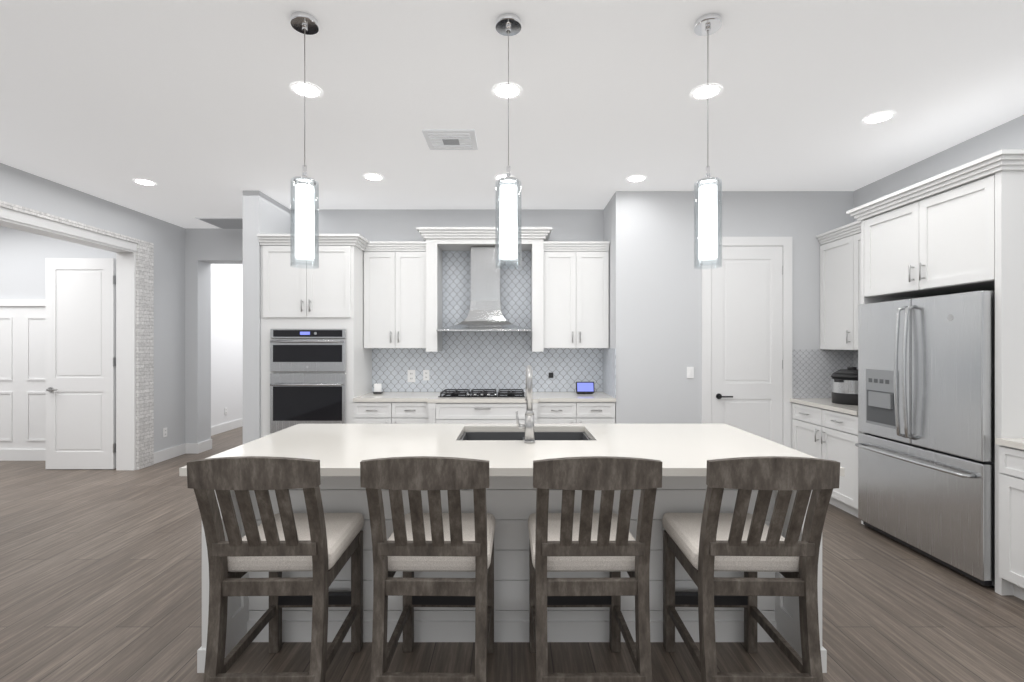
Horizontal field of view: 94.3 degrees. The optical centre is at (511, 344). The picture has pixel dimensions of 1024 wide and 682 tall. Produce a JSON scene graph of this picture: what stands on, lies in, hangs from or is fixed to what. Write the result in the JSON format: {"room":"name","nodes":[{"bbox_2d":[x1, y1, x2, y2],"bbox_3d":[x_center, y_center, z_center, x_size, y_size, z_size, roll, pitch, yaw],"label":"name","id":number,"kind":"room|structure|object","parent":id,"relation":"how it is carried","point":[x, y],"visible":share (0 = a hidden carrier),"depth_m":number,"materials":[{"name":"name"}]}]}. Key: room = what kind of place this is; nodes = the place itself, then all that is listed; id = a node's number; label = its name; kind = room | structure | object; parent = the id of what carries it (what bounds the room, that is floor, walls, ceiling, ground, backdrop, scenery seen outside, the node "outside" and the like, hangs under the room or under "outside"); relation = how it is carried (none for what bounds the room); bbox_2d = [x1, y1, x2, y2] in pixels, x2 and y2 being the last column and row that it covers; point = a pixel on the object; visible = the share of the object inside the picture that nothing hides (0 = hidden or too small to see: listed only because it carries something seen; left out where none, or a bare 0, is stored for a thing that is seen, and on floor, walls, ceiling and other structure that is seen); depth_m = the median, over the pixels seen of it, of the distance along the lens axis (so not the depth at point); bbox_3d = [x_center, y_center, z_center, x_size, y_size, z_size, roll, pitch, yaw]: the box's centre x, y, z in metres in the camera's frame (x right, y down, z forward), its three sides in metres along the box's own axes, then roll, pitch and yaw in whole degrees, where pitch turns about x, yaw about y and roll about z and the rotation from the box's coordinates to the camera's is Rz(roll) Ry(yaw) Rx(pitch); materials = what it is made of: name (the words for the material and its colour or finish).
{"room":"kitchen","nodes":[
{"label":"kitchen","id":0,"kind":"room"},
{"bbox_2d":[0,226,115,298],"bbox_3d":[-6.525,-0.050,6.205,3.930,3.000,0.470,0,0,0],"label":"wall","id":1,"kind":"structure","parent":0,"point":[23,255],"depth_m":5.95,"materials":[{"name":"grey paint"}]},
{"bbox_2d":[0,299,44,460],"bbox_3d":[-6.525,0.440,5.949,3.910,2.020,0.035,0,0,0],"label":"trim","id":2,"kind":"structure","parent":1,"relation":"attached to","point":[22,379],"depth_m":5.95,"materials":[{"name":"white wood"}]},
{"bbox_2d":[0,163,184,451],"bbox_3d":[-4.460,-0.050,1.420,0.200,3.000,9.840,0,0,0],"label":"wall","id":3,"kind":"structure","parent":0,"point":[19,187],"depth_m":5.86,"materials":[{"name":"grey paint"}]},
{"bbox_2d":[0,207,136,469],"bbox_3d":[-4.454,0.140,4.675,0.223,2.620,1.650,0,0,0],"label":"trim","id":4,"kind":"structure","parent":3,"relation":"attached to","point":[124,251],"depth_m":5.48,"materials":[{"name":"white wood"}]},
{"bbox_2d":[0,200,153,469],"bbox_3d":[-4.342,0.115,4.688,0.034,2.670,2.095,0,0,0],"label":"trim","id":5,"kind":"structure","parent":3,"relation":"attached to","point":[145,354],"depth_m":5.58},
{"bbox_2d":[45,258,115,468],"bbox_3d":[-5.003,0.221,5.492,0.795,2.442,0.105,0,0,0],"label":"door","id":6,"kind":"structure","parent":3,"relation":"in","point":[80,363],"depth_m":5.50,"materials":[{"name":"white wood"}]},
{"bbox_2d":[163,427,166,436],"bbox_3d":[-4.354,1.103,5.965,0.010,0.115,0.070,0,0,0],"label":"electrical outlet","id":7,"kind":"object","parent":3,"relation":"attached to","point":[164,432],"visible":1,"depth_m":5.96,"materials":[{"name":"white plastic"}]},
{"bbox_2d":[154,443,188,463],"bbox_3d":[-4.340,1.383,6.037,0.040,0.135,0.602,0,0,0],"label":"baseboard","id":8,"kind":"structure","parent":3,"relation":"attached to","point":[179,450],"depth_m":6.06,"materials":[{"name":"white wood"}]},
{"bbox_2d":[185,228,242,442],"bbox_3d":[-3.535,-0.050,6.480,1.650,3.000,0.280,0,0,0],"label":"wall","id":9,"kind":"structure","parent":0,"point":[205,248],"depth_m":6.34,"materials":[{"name":"grey paint"}]},
{"bbox_2d":[195,439,211,453],"bbox_3d":[-4.187,1.383,6.471,0.017,0.135,0.298,0,0,0],"label":"baseboard","id":10,"kind":"structure","parent":9,"relation":"attached to","point":[206,445],"depth_m":6.43,"materials":[{"name":"white wood"}]},
{"bbox_2d":[211,264,242,426],"bbox_3d":[-4.900,-0.050,8.320,0.200,3.000,3.760,0,0,0],"label":"wall","id":11,"kind":"structure","parent":0,"point":[227,335],"depth_m":7.91,"materials":[{"name":"white paint"}]},
{"bbox_2d":[211,418,242,435],"bbox_3d":[-4.790,1.383,8.311,0.019,0.135,3.374,0,0,0],"label":"baseboard","id":12,"kind":"structure","parent":11,"relation":"attached to","point":[231,425],"depth_m":7.96,"materials":[{"name":"white wood"}]},
{"bbox_2d":[243,191,289,443],"bbox_3d":[-2.627,-0.050,7.160,0.165,3.000,4.760,0,0,0],"label":"wall","id":13,"kind":"structure","parent":0,"point":[263,213],"depth_m":4.78,"materials":[{"name":"grey paint"}]},
{"bbox_2d":[290,209,603,240],"bbox_3d":[-0.748,-0.050,5.725,3.595,3.000,0.550,0,0,0],"label":"wall","id":14,"kind":"structure","parent":0,"point":[403,224],"depth_m":5.45,"materials":[{"name":"grey paint"}]},
{"bbox_2d":[365,247,432,350],"bbox_3d":[-1.255,-0.495,5.273,0.679,1.070,0.347,0,0,0],"label":"upper cabinet","id":15,"kind":"object","parent":14,"relation":"attached to","point":[391,307],"depth_m":5.11,"materials":[{"name":"white wood"}]},
{"bbox_2d":[408,370,414,381],"bbox_3d":[-1.151,0.360,5.433,0.090,0.140,0.009,0,0,0],"label":"outlet","id":16,"kind":"object","parent":14,"relation":"attached to","point":[411,375],"depth_m":5.43,"materials":[{"name":"white plastic"}]},
{"bbox_2d":[423,370,428,379],"bbox_3d":[-0.980,0.350,5.433,0.072,0.120,0.009,0,0,0],"label":"outlet","id":17,"kind":"object","parent":14,"relation":"attached to","point":[425,372],"depth_m":5.43,"materials":[{"name":"white plastic"}]},
{"bbox_2d":[436,247,531,331],"bbox_3d":[-0.290,-0.603,5.185,0.990,0.925,0.500,0,0,0],"label":"range hood","id":18,"kind":"object","parent":14,"relation":"attached to","point":[485,314],"visible":0.96,"depth_m":5.17,"materials":[{"name":"silver metal"}]},
{"bbox_2d":[541,247,608,350],"bbox_3d":[0.688,-0.495,5.273,0.705,1.069,0.347,0,0,0],"label":"upper cabinet","id":19,"kind":"object","parent":14,"relation":"attached to","point":[574,280],"depth_m":5.11,"materials":[{"name":"white wood"}]},
{"bbox_2d":[0,426,1023,681],"bbox_3d":[-2.425,1.500,3.350,12.150,0.100,13.700,0,0,0],"label":"floor","id":20,"kind":"structure","parent":0,"point":[100,574],"depth_m":2.57,"materials":[{"name":"brown wood"}]},
{"bbox_2d":[187,456,363,681],"bbox_3d":[-0.920,0.921,1.972,0.462,1.057,0.653,0,0,0],"label":"stool","id":21,"kind":"object","parent":20,"relation":"on","point":[320,543],"visible":1,"depth_m":1.77,"materials":[{"name":"brown wood"}]},
{"bbox_2d":[259,239,372,437],"bbox_3d":[-2.071,0.210,5.119,0.941,2.480,0.657,0,0,0],"label":"tall cabinet","id":22,"kind":"object","parent":20,"relation":"on","point":[331,295],"depth_m":4.80,"materials":[{"name":"white wood"}]},
{"bbox_2d":[270,329,345,432],"bbox_3d":[-2.053,0.366,4.758,0.754,1.048,0.097,0,0,0],"label":"double oven","id":23,"kind":"object","parent":22,"relation":"in","point":[307,398],"visible":0.94,"depth_m":4.77,"materials":[{"name":"silver metal"}]},
{"bbox_2d":[349,399,424,423],"bbox_3d":[-1.181,1.013,5.081,0.840,0.875,0.732,0,0,0],"label":"base cabinet","id":24,"kind":"object","parent":20,"relation":"on","point":[361,411],"depth_m":4.79,"materials":[{"name":"white wood"}]},
{"bbox_2d":[357,391,612,402],"bbox_3d":[-0.278,0.557,5.074,2.645,0.035,0.747,0,0,0],"label":"countertop","id":25,"kind":"structure","parent":24,"relation":"on","point":[429,396],"depth_m":4.85,"materials":[{"name":"white stone"}]},
{"bbox_2d":[373,384,382,393],"bbox_3d":[-1.475,0.484,5.225,0.090,0.108,0.050,0,0,0],"label":"card holder","id":26,"kind":"object","parent":25,"relation":"on","point":[377,388],"visible":0.96,"depth_m":5.22,"materials":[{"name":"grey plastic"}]},
{"bbox_2d":[438,389,524,396],"bbox_3d":[-0.310,0.518,5.110,0.890,0.041,0.500,0,0,0],"label":"cooktop","id":27,"kind":"object","parent":25,"relation":"in","point":[467,393],"visible":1,"depth_m":4.96,"materials":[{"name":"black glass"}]},
{"bbox_2d":[576,382,594,393],"bbox_3d":[0.800,0.472,5.220,0.200,0.132,0.100,0,0,0],"label":"smart display","id":28,"kind":"object","parent":25,"relation":"on","point":[585,388],"visible":1,"depth_m":5.18,"materials":[{"name":"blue plastic"}]},
{"bbox_2d":[360,456,494,681],"bbox_3d":[-0.308,0.921,1.972,0.459,1.057,0.652,0,0,0],"label":"stool","id":29,"kind":"object","parent":20,"relation":"on","point":[436,539],"visible":1,"depth_m":1.76,"materials":[{"name":"brown wood"}]},
{"bbox_2d":[425,403,536,423],"bbox_3d":[-0.291,1.013,5.079,1.080,0.875,0.736,0,0,0],"label":"base cabinet","id":30,"kind":"object","parent":20,"relation":"on","point":[435,413],"depth_m":4.72,"materials":[{"name":"white wood"}]},
{"bbox_2d":[197,428,826,672],"bbox_3d":[0.000,1.008,2.630,2.780,0.885,1.064,0,0,0],"label":"kitchen island","id":31,"kind":"object","parent":20,"relation":"on","point":[511,500],"depth_m":2.33,"materials":[{"name":"white wood"}]},
{"bbox_2d":[179,440,844,475],"bbox_3d":[0.000,0.547,2.335,2.856,0.035,0.590,0,0,0],"label":"island countertop","id":32,"kind":"structure","parent":31,"relation":"on","point":[336,457],"depth_m":2.36,"materials":[{"name":"white stone"}]},
{"bbox_2d":[515,365,534,442],"bbox_3d":[0.072,0.322,2.662,0.107,0.415,0.234,0,0,0],"label":"faucet","id":33,"kind":"object","parent":32,"relation":"on","point":[528,426],"visible":1,"depth_m":2.56,"materials":[{"name":"silver metal"}]},
{"bbox_2d":[461,432,589,439],"bbox_3d":[0.080,0.663,2.855,0.774,0.193,0.444,0,0,0],"label":"sink","id":34,"kind":"object","parent":32,"relation":"in","point":[521,436],"visible":0.02,"depth_m":3.06,"materials":[{"name":"grey metal"}]},
{"bbox_2d":[537,399,615,423],"bbox_3d":[0.612,1.013,5.081,0.865,0.875,0.732,0,0,0],"label":"base cabinet","id":35,"kind":"object","parent":20,"relation":"on","point":[549,411],"depth_m":4.79,"materials":[{"name":"white wood"}]},
{"bbox_2d":[528,456,661,681],"bbox_3d":[0.303,0.921,1.972,0.456,1.057,0.651,0,0,0],"label":"stool","id":36,"kind":"object","parent":20,"relation":"on","point":[568,539],"visible":1,"depth_m":1.76,"materials":[{"name":"brown wood"}]},
{"bbox_2d":[662,456,839,681],"bbox_3d":[0.930,0.921,1.972,0.462,1.057,0.653,0,0,0],"label":"stool","id":37,"kind":"object","parent":20,"relation":"on","point":[706,544],"visible":1,"depth_m":1.77,"materials":[{"name":"brown wood"}]},
{"bbox_2d":[790,401,863,524],"bbox_3d":[3.129,1.012,4.325,0.637,0.875,0.945,0,0,0],"label":"base cabinet","id":38,"kind":"object","parent":20,"relation":"on","point":[826,434],"depth_m":4.17,"materials":[{"name":"white wood"}]},
{"bbox_2d":[790,397,857,416],"bbox_3d":[3.121,0.557,4.325,0.652,0.035,0.945,0,0,0],"label":"countertop","id":39,"kind":"structure","parent":38,"relation":"on","point":[818,402],"depth_m":4.35,"materials":[{"name":"white stone"}]},
{"bbox_2d":[830,367,857,404],"bbox_3d":[3.120,0.372,4.354,0.378,0.334,0.342,0,0,0],"label":"pressure cooker","id":40,"kind":"object","parent":39,"relation":"on","point":[844,386],"visible":0.5,"depth_m":4.28,"materials":[{"name":"grey plastic"}]},
{"bbox_2d":[855,290,994,587],"bbox_3d":[3.050,0.565,3.302,0.734,1.770,1.010,0,0,0],"label":"fridge","id":41,"kind":"object","parent":20,"relation":"on","point":[925,444],"visible":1,"depth_m":3.13,"materials":[{"name":"grey metal"}]},
{"bbox_2d":[995,445,1023,599],"bbox_3d":[3.129,1.012,2.416,0.637,0.875,0.662,0,0,0],"label":"base cabinet","id":42,"kind":"object","parent":20,"relation":"on","point":[1009,463],"depth_m":2.69,"materials":[{"name":"white wood"}]},
{"bbox_2d":[995,437,1023,448],"bbox_3d":[3.121,0.557,1.547,0.652,0.035,2.400,0,0,0],"label":"countertop","id":43,"kind":"structure","parent":42,"relation":"on","point":[1010,442],"depth_m":2.69,"materials":[{"name":"white stone"}]},
{"bbox_2d":[0,0,1023,227],"bbox_3d":[-2.425,-1.600,3.350,12.150,0.100,13.700,0,0,0],"label":"ceiling","id":44,"kind":"structure","parent":0,"point":[192,109],"depth_m":2.96,"materials":[{"name":"white paint"}]},
{"bbox_2d":[132,179,156,185],"bbox_3d":[-3.500,-1.547,4.530,0.189,0.005,0.189,0,0,-45],"label":"recessed light","id":45,"kind":"object","parent":44,"relation":"in","point":[140,181],"depth_m":4.53,"materials":[{"name":"white plastic"}]},
{"bbox_2d":[195,217,242,228],"bbox_3d":[-3.430,-1.540,6.040,0.860,0.020,0.520,0,0,0],"label":"ceiling vent","id":46,"kind":"object","parent":44,"relation":"in","point":[228,222],"visible":0.42,"depth_m":5.91,"materials":[{"name":"grey"}]},
{"bbox_2d":[290,11,318,267],"bbox_3d":[-0.990,-0.960,2.270,0.126,1.180,0.126,0,0,0],"label":"pendant light","id":47,"kind":"object","parent":44,"relation":"hanging from","point":[304,23],"visible":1,"depth_m":2.24,"materials":[{"name":"white glass"}]},
{"bbox_2d":[289,81,322,97],"bbox_3d":[-1.250,-1.547,2.890,0.189,0.005,0.189,0,0,-45],"label":"recessed light","id":48,"kind":"object","parent":44,"relation":"in","point":[311,90],"depth_m":2.88,"materials":[{"name":"white plastic"}]},
{"bbox_2d":[363,173,383,180],"bbox_3d":[-1.280,-1.547,4.390,0.189,0.005,0.189,0,0,-45],"label":"recessed light","id":49,"kind":"object","parent":44,"relation":"in","point":[369,176],"depth_m":4.39,"materials":[{"name":"white plastic"}]},
{"bbox_2d":[422,129,477,149],"bbox_3d":[-0.460,-1.539,3.590,0.380,0.020,0.340,0,0,0],"label":"ceiling vent","id":50,"kind":"object","parent":44,"relation":"in","point":[450,139],"visible":1,"depth_m":3.54,"materials":[{"name":"grey metal"}]},
{"bbox_2d":[494,174,513,180],"bbox_3d":[-0.070,-1.547,4.410,0.189,0.005,0.189,0,0,-45],"label":"recessed light","id":51,"kind":"object","parent":44,"relation":"in","point":[496,177],"depth_m":4.36,"materials":[{"name":"white plastic"}]},
{"bbox_2d":[492,82,522,98],"bbox_3d":[-0.030,-1.547,2.900,0.189,0.005,0.189,0,0,-45],"label":"recessed light","id":52,"kind":"object","parent":44,"relation":"in","point":[499,90],"depth_m":2.89,"materials":[{"name":"white plastic"}]},
{"bbox_2d":[495,13,521,268],"bbox_3d":[-0.017,-0.960,2.280,0.126,1.180,0.126,0,0,0],"label":"pendant light","id":53,"kind":"object","parent":44,"relation":"hanging from","point":[508,24],"visible":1,"depth_m":2.25,"materials":[{"name":"white glass"}]},
{"bbox_2d":[626,175,646,181],"bbox_3d":[1.160,-1.547,4.430,0.189,0.005,0.189,0,0,-45],"label":"recessed light","id":54,"kind":"object","parent":44,"relation":"in","point":[634,178],"depth_m":4.42,"materials":[{"name":"white plastic"}]},
{"bbox_2d":[690,83,722,99],"bbox_3d":[1.190,-1.547,2.910,0.189,0.005,0.189,0,0,-45],"label":"recessed light","id":55,"kind":"object","parent":44,"relation":"in","point":[714,89],"depth_m":2.90,"materials":[{"name":"white plastic"}]},
{"bbox_2d":[694,13,721,269],"bbox_3d":[0.940,-0.960,2.280,0.126,1.180,0.126,0,0,0],"label":"pendant light","id":56,"kind":"object","parent":44,"relation":"hanging from","point":[708,201],"visible":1,"depth_m":2.25,"materials":[{"name":"white glass"}]},
{"bbox_2d":[861,110,896,123],"bbox_3d":[2.500,-1.547,3.240,0.189,0.005,0.189,0,0,-45],"label":"recessed light","id":57,"kind":"object","parent":44,"relation":"in","point":[882,116],"depth_m":3.23,"materials":[{"name":"white plastic"}]},
{"bbox_2d":[604,191,853,423],"bbox_3d":[2.250,-0.050,5.400,2.400,3.000,1.200,0,0,0],"label":"wall","id":58,"kind":"structure","parent":0,"point":[655,308],"depth_m":4.80,"materials":[{"name":"grey paint"}]},
{"bbox_2d":[687,367,693,377],"bbox_3d":[1.800,0.282,4.794,0.070,0.115,0.010,0,0,0],"label":"light switch","id":59,"kind":"object","parent":58,"relation":"attached to","point":[690,372],"visible":1,"depth_m":4.79,"materials":[{"name":"white plastic"}]},
{"bbox_2d":[711,246,782,444],"bbox_3d":[2.369,0.226,4.761,0.718,2.432,0.074,0,0,0],"label":"pantry door","id":60,"kind":"structure","parent":58,"relation":"in","point":[746,338],"depth_m":4.79,"materials":[{"name":"white wood"}]},
{"bbox_2d":[702,237,791,447],"bbox_3d":[2.368,0.182,4.788,0.905,2.535,0.021,0,0,0],"label":"door frame","id":61,"kind":"structure","parent":58,"relation":"attached to","point":[785,243],"depth_m":4.78,"materials":[{"name":"white wood"}]},
{"bbox_2d":[854,115,1023,291],"bbox_3d":[3.550,-0.050,3.350,0.200,3.000,13.700,0,0,0],"label":"wall","id":62,"kind":"structure","parent":0,"point":[1008,135],"depth_m":3.75,"materials":[{"name":"grey paint"}]},
{"bbox_2d":[818,233,845,352],"bbox_3d":[3.277,-0.489,4.531,0.340,1.079,0.532,0,0,0],"label":"upper cabinet","id":63,"kind":"object","parent":62,"relation":"attached to","point":[832,250],"depth_m":4.61,"materials":[{"name":"white wood"}]},
{"bbox_2d":[846,229,885,352],"bbox_3d":[3.277,-0.489,4.119,0.340,1.079,0.533,0,0,0],"label":"upper cabinet","id":64,"kind":"object","parent":62,"relation":"attached to","point":[853,239],"depth_m":4.32,"materials":[{"name":"white wood"}]},
{"bbox_2d":[862,165,1023,300],"bbox_3d":[3.139,-0.704,3.304,0.617,0.649,1.037,0,0,0],"label":"upper cabinet","id":65,"kind":"object","parent":62,"relation":"attached to","point":[959,229],"depth_m":3.09,"materials":[{"name":"white wood"}]}
]}

